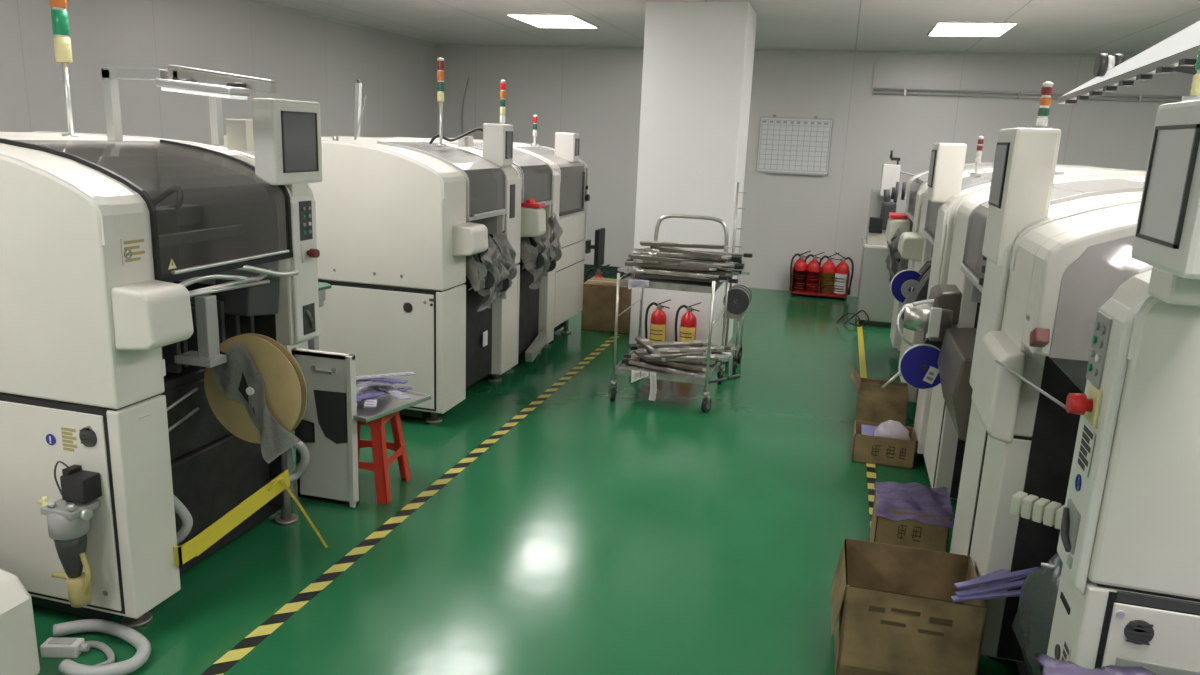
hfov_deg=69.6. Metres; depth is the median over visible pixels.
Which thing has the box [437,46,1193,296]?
wall
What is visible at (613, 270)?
baseboard
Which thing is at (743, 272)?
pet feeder
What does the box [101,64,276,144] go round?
lamp stand
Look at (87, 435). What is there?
round vent
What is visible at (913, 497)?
film
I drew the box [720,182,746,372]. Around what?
rack
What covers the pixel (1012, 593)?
strip
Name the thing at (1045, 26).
ceiling
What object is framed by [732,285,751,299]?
reel
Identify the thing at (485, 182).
hood
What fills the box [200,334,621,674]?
tape
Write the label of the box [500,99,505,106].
lamp
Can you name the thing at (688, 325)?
fire extinguisher
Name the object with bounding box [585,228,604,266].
wall screen
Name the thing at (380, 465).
plastic stool
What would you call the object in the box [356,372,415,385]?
strip
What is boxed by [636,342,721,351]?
pet feeder
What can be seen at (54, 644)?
socket
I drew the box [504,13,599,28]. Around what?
recessed light
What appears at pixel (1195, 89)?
lamp
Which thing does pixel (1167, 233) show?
monitor
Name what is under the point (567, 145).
monitor
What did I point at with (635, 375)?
rag
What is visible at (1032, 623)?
plastic bag
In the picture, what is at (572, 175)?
hood
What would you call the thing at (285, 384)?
reel
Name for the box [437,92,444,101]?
lamp
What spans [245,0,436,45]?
trim
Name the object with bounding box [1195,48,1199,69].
lamp
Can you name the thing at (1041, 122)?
lamp
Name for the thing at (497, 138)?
monitor
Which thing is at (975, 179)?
hood
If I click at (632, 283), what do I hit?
paper
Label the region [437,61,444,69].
lamp
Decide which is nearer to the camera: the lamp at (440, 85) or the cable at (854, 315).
the lamp at (440, 85)
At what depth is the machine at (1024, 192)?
3.42 m
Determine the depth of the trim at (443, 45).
9.98 m
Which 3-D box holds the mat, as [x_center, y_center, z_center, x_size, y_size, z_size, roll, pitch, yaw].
[-1.564,-0.236,4.182,0.380,0.018,0.429,6,14,15]
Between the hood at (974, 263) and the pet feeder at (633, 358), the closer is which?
the hood at (974, 263)
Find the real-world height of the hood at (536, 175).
0.457 m
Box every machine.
[0,0,327,628]
[219,58,521,423]
[351,80,562,373]
[410,115,589,347]
[856,150,914,324]
[885,163,1139,379]
[898,136,1145,453]
[924,82,1144,554]
[954,48,1199,674]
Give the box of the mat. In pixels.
[318,282,331,290]
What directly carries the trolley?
on the floor
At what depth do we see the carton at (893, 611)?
2.88 m
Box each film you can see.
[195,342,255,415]
[874,481,953,527]
[1034,653,1155,674]
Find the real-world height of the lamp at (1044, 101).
0.028 m
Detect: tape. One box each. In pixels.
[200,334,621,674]
[857,321,866,377]
[866,463,876,528]
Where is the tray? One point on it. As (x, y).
(387, 404)
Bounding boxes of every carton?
[581,277,631,333]
[831,538,987,674]
[850,365,908,425]
[852,420,916,468]
[870,491,950,551]
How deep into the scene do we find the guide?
4.18 m
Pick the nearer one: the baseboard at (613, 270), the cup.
the cup
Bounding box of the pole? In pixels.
[353,80,361,136]
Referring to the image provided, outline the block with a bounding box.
[1010,491,1064,567]
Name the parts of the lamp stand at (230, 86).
frame, clamp knob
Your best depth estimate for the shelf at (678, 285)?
5.73 m
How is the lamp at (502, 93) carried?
on the machine at (541, 231)
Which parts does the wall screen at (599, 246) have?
panel arm, panel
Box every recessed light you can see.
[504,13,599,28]
[927,21,1019,36]
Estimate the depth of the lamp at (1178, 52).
2.30 m
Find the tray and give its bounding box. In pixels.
[353,383,430,422]
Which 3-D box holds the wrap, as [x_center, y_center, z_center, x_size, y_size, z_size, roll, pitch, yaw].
[1.603,0.574,5.096,0.120,0.053,0.199,6,14,15]
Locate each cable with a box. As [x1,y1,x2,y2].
[84,641,115,665]
[461,77,468,133]
[837,310,868,326]
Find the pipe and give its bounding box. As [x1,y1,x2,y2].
[871,50,1181,102]
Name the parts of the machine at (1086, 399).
violet strip, violet strip, violet strip, violet strip, thin rod, curved trim, stop knob, button panel, panel, curved trim, door, recess panel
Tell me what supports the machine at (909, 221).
on the floor
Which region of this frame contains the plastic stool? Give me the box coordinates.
[357,411,410,503]
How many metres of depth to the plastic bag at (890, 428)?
5.01 m
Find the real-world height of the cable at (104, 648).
0.024 m
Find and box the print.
[869,606,952,636]
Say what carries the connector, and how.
on the floor
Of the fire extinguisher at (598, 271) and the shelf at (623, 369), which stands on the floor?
the fire extinguisher at (598, 271)
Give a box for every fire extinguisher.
[584,264,609,281]
[645,299,670,342]
[675,302,700,341]
[789,251,809,292]
[804,252,824,293]
[817,253,838,294]
[833,252,853,295]
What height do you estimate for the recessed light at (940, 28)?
0.013 m
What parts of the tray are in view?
component strip, component strip, component strip, component strip, component strip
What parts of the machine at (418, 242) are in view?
curved trim, door, antenna rod, curved trim, panel, button panel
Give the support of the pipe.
attached to the wall at (595, 94)
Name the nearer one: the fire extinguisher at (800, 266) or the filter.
the filter
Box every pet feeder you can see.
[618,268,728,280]
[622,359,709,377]
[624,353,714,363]
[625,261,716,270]
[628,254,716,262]
[629,272,737,282]
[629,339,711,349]
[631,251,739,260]
[632,358,705,371]
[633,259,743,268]
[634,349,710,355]
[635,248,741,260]
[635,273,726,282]
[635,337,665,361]
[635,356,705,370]
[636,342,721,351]
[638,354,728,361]
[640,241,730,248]
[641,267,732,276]
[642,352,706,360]
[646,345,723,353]
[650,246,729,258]
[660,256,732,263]
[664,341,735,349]
[691,250,752,257]
[711,350,733,354]
[716,270,738,274]
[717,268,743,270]
[741,271,749,274]
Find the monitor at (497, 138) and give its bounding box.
[483,123,512,165]
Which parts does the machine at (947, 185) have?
panel, curved trim, curved trim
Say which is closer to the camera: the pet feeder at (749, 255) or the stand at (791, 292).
the pet feeder at (749, 255)
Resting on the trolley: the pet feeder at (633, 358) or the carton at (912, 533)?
the pet feeder at (633, 358)
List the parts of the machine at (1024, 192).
panel, curved trim, curved trim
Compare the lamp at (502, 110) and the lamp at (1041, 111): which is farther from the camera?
the lamp at (502, 110)
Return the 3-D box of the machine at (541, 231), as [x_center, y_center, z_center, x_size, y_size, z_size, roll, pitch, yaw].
[-1.114,-0.908,6.807,1.655,2.161,0.870,6,14,15]
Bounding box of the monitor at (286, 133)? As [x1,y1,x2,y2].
[252,98,321,184]
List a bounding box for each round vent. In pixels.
[79,427,96,446]
[403,302,412,311]
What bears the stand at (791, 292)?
on the floor
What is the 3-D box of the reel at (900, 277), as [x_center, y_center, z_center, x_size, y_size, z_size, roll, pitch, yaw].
[2.023,-0.327,5.589,0.281,0.224,0.067,2,13,-2]
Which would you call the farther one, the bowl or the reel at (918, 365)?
the reel at (918, 365)
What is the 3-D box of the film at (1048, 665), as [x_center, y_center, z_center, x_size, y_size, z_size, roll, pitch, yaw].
[1.262,0.746,1.648,0.750,0.033,0.260,6,14,15]
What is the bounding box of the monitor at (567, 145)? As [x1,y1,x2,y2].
[555,132,579,161]
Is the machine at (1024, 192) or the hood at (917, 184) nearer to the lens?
the machine at (1024, 192)
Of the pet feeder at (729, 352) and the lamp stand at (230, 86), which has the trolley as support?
the pet feeder at (729, 352)
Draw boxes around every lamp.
[49,0,67,8]
[51,9,69,35]
[53,37,72,62]
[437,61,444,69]
[437,71,444,80]
[437,82,444,90]
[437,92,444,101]
[500,82,505,89]
[500,91,505,97]
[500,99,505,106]
[500,108,505,114]
[500,116,504,122]
[1036,118,1048,126]
[1038,108,1049,115]
[1039,97,1051,105]
[1041,87,1052,94]
[1058,21,1199,103]
[1190,74,1199,95]
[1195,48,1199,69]
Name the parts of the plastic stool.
leg, seat, leg, leg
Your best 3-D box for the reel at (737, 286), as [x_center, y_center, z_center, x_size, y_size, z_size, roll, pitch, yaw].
[1.093,-0.305,6.852,0.200,0.200,0.018,6,14,15]
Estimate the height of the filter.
0.493 m
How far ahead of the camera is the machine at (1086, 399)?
1.86 m
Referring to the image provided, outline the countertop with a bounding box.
[862,238,888,248]
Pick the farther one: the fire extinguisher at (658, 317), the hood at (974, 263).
the fire extinguisher at (658, 317)
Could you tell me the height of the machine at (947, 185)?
1.883 m
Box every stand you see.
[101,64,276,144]
[790,267,849,299]
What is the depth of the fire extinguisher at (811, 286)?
10.32 m
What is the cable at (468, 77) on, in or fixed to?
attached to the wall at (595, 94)
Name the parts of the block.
rod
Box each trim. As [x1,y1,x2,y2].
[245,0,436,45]
[437,44,1137,56]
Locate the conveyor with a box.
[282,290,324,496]
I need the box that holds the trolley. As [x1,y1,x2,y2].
[609,214,739,412]
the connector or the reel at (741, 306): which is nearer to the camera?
the connector
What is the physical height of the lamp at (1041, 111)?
0.028 m
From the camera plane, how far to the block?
2.56 m
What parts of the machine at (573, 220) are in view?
curved trim, curved trim, rod, knob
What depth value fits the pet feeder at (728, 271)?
5.92 m
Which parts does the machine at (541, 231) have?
curved trim, curved trim, panel, red lid, step plate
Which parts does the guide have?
thin rod, black plate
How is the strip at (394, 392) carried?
on the tray
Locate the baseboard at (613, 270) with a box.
[584,264,627,276]
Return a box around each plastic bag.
[874,420,910,439]
[1012,554,1062,674]
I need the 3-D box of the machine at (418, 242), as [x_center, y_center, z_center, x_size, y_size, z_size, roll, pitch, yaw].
[-1.399,-0.714,5.788,1.655,2.227,1.260,6,14,15]
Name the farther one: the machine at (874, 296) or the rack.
the machine at (874, 296)
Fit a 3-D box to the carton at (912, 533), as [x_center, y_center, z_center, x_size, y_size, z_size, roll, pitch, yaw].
[1.392,0.857,3.900,0.300,0.260,0.281,6,14,15]
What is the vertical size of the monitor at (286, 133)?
0.340 m
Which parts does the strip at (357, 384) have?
component strip, component strip, component strip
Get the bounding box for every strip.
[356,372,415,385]
[378,386,410,399]
[951,590,1020,601]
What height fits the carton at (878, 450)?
0.170 m
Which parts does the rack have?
frame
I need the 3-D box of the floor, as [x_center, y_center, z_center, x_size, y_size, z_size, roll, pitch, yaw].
[1.186,0.948,4.261,11.070,0.100,13.650,6,14,15]
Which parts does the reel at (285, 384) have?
film strip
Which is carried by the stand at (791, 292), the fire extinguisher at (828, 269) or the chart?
the fire extinguisher at (828, 269)
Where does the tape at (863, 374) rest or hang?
on the floor
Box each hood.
[0,138,292,281]
[377,141,506,220]
[444,142,552,205]
[516,146,584,215]
[906,163,993,221]
[923,171,1063,245]
[960,178,1143,292]
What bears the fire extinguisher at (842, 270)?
on the stand at (791, 292)
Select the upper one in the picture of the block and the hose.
the block
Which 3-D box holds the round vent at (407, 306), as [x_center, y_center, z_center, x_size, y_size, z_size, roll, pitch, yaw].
[-1.150,-0.180,5.172,0.060,0.060,0.009,6,14,15]
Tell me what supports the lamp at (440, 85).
on the machine at (418, 242)
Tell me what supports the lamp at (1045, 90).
on the machine at (1024, 192)
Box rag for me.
[631,370,656,400]
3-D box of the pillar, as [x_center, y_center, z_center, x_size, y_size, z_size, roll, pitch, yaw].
[0.806,-1.363,7.553,0.830,2.860,0.690,6,14,15]
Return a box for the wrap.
[861,425,877,435]
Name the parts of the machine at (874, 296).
black arm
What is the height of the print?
0.070 m
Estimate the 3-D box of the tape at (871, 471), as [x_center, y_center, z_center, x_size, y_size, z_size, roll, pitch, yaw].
[1.249,0.989,3.880,0.050,0.002,4.750,6,14,15]
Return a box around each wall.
[0,0,436,146]
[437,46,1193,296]
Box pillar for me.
[629,2,756,345]
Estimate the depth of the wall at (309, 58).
7.21 m
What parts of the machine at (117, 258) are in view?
curved trim, door, curved trim, panel, guide rod, feeder motor, button panel, stop knob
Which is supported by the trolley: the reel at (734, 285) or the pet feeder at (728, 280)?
the pet feeder at (728, 280)
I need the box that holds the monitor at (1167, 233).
[1131,100,1199,279]
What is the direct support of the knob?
attached to the machine at (1086, 399)
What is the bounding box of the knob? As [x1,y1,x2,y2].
[1124,620,1153,645]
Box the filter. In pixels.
[36,461,101,607]
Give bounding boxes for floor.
[32,274,1019,674]
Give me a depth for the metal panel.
4.10 m
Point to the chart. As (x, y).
(786, 145)
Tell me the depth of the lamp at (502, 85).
6.38 m
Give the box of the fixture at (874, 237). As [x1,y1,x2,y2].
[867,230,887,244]
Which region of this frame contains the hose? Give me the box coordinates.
[53,619,150,674]
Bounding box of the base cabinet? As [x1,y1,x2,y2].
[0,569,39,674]
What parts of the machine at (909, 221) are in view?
red lid, curved trim, curved trim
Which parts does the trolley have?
post, post, rail, push handle, post, post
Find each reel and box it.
[204,333,306,463]
[723,288,748,313]
[728,286,750,303]
[730,287,749,305]
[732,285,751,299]
[890,269,920,302]
[899,344,940,388]
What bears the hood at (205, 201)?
attached to the machine at (117, 258)
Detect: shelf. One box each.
[615,349,719,384]
[619,273,722,293]
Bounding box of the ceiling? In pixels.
[262,0,1199,53]
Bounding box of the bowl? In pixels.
[54,534,86,577]
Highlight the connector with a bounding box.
[40,637,89,657]
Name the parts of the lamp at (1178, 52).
clamp knob, clamp knob, support arm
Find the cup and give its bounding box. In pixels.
[66,572,91,607]
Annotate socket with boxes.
[48,638,89,651]
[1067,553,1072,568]
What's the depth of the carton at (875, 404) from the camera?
5.39 m
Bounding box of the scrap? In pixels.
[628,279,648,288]
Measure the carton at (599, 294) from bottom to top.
0.442 m
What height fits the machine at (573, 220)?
1.936 m
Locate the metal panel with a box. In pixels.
[291,348,358,507]
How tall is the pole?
2.142 m
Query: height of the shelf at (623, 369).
0.044 m
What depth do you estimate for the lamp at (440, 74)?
5.43 m
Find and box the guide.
[882,299,952,388]
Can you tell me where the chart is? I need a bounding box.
[756,115,833,175]
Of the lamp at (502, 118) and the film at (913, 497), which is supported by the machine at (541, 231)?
the lamp at (502, 118)
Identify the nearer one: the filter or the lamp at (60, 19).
the filter
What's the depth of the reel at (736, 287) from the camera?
6.78 m

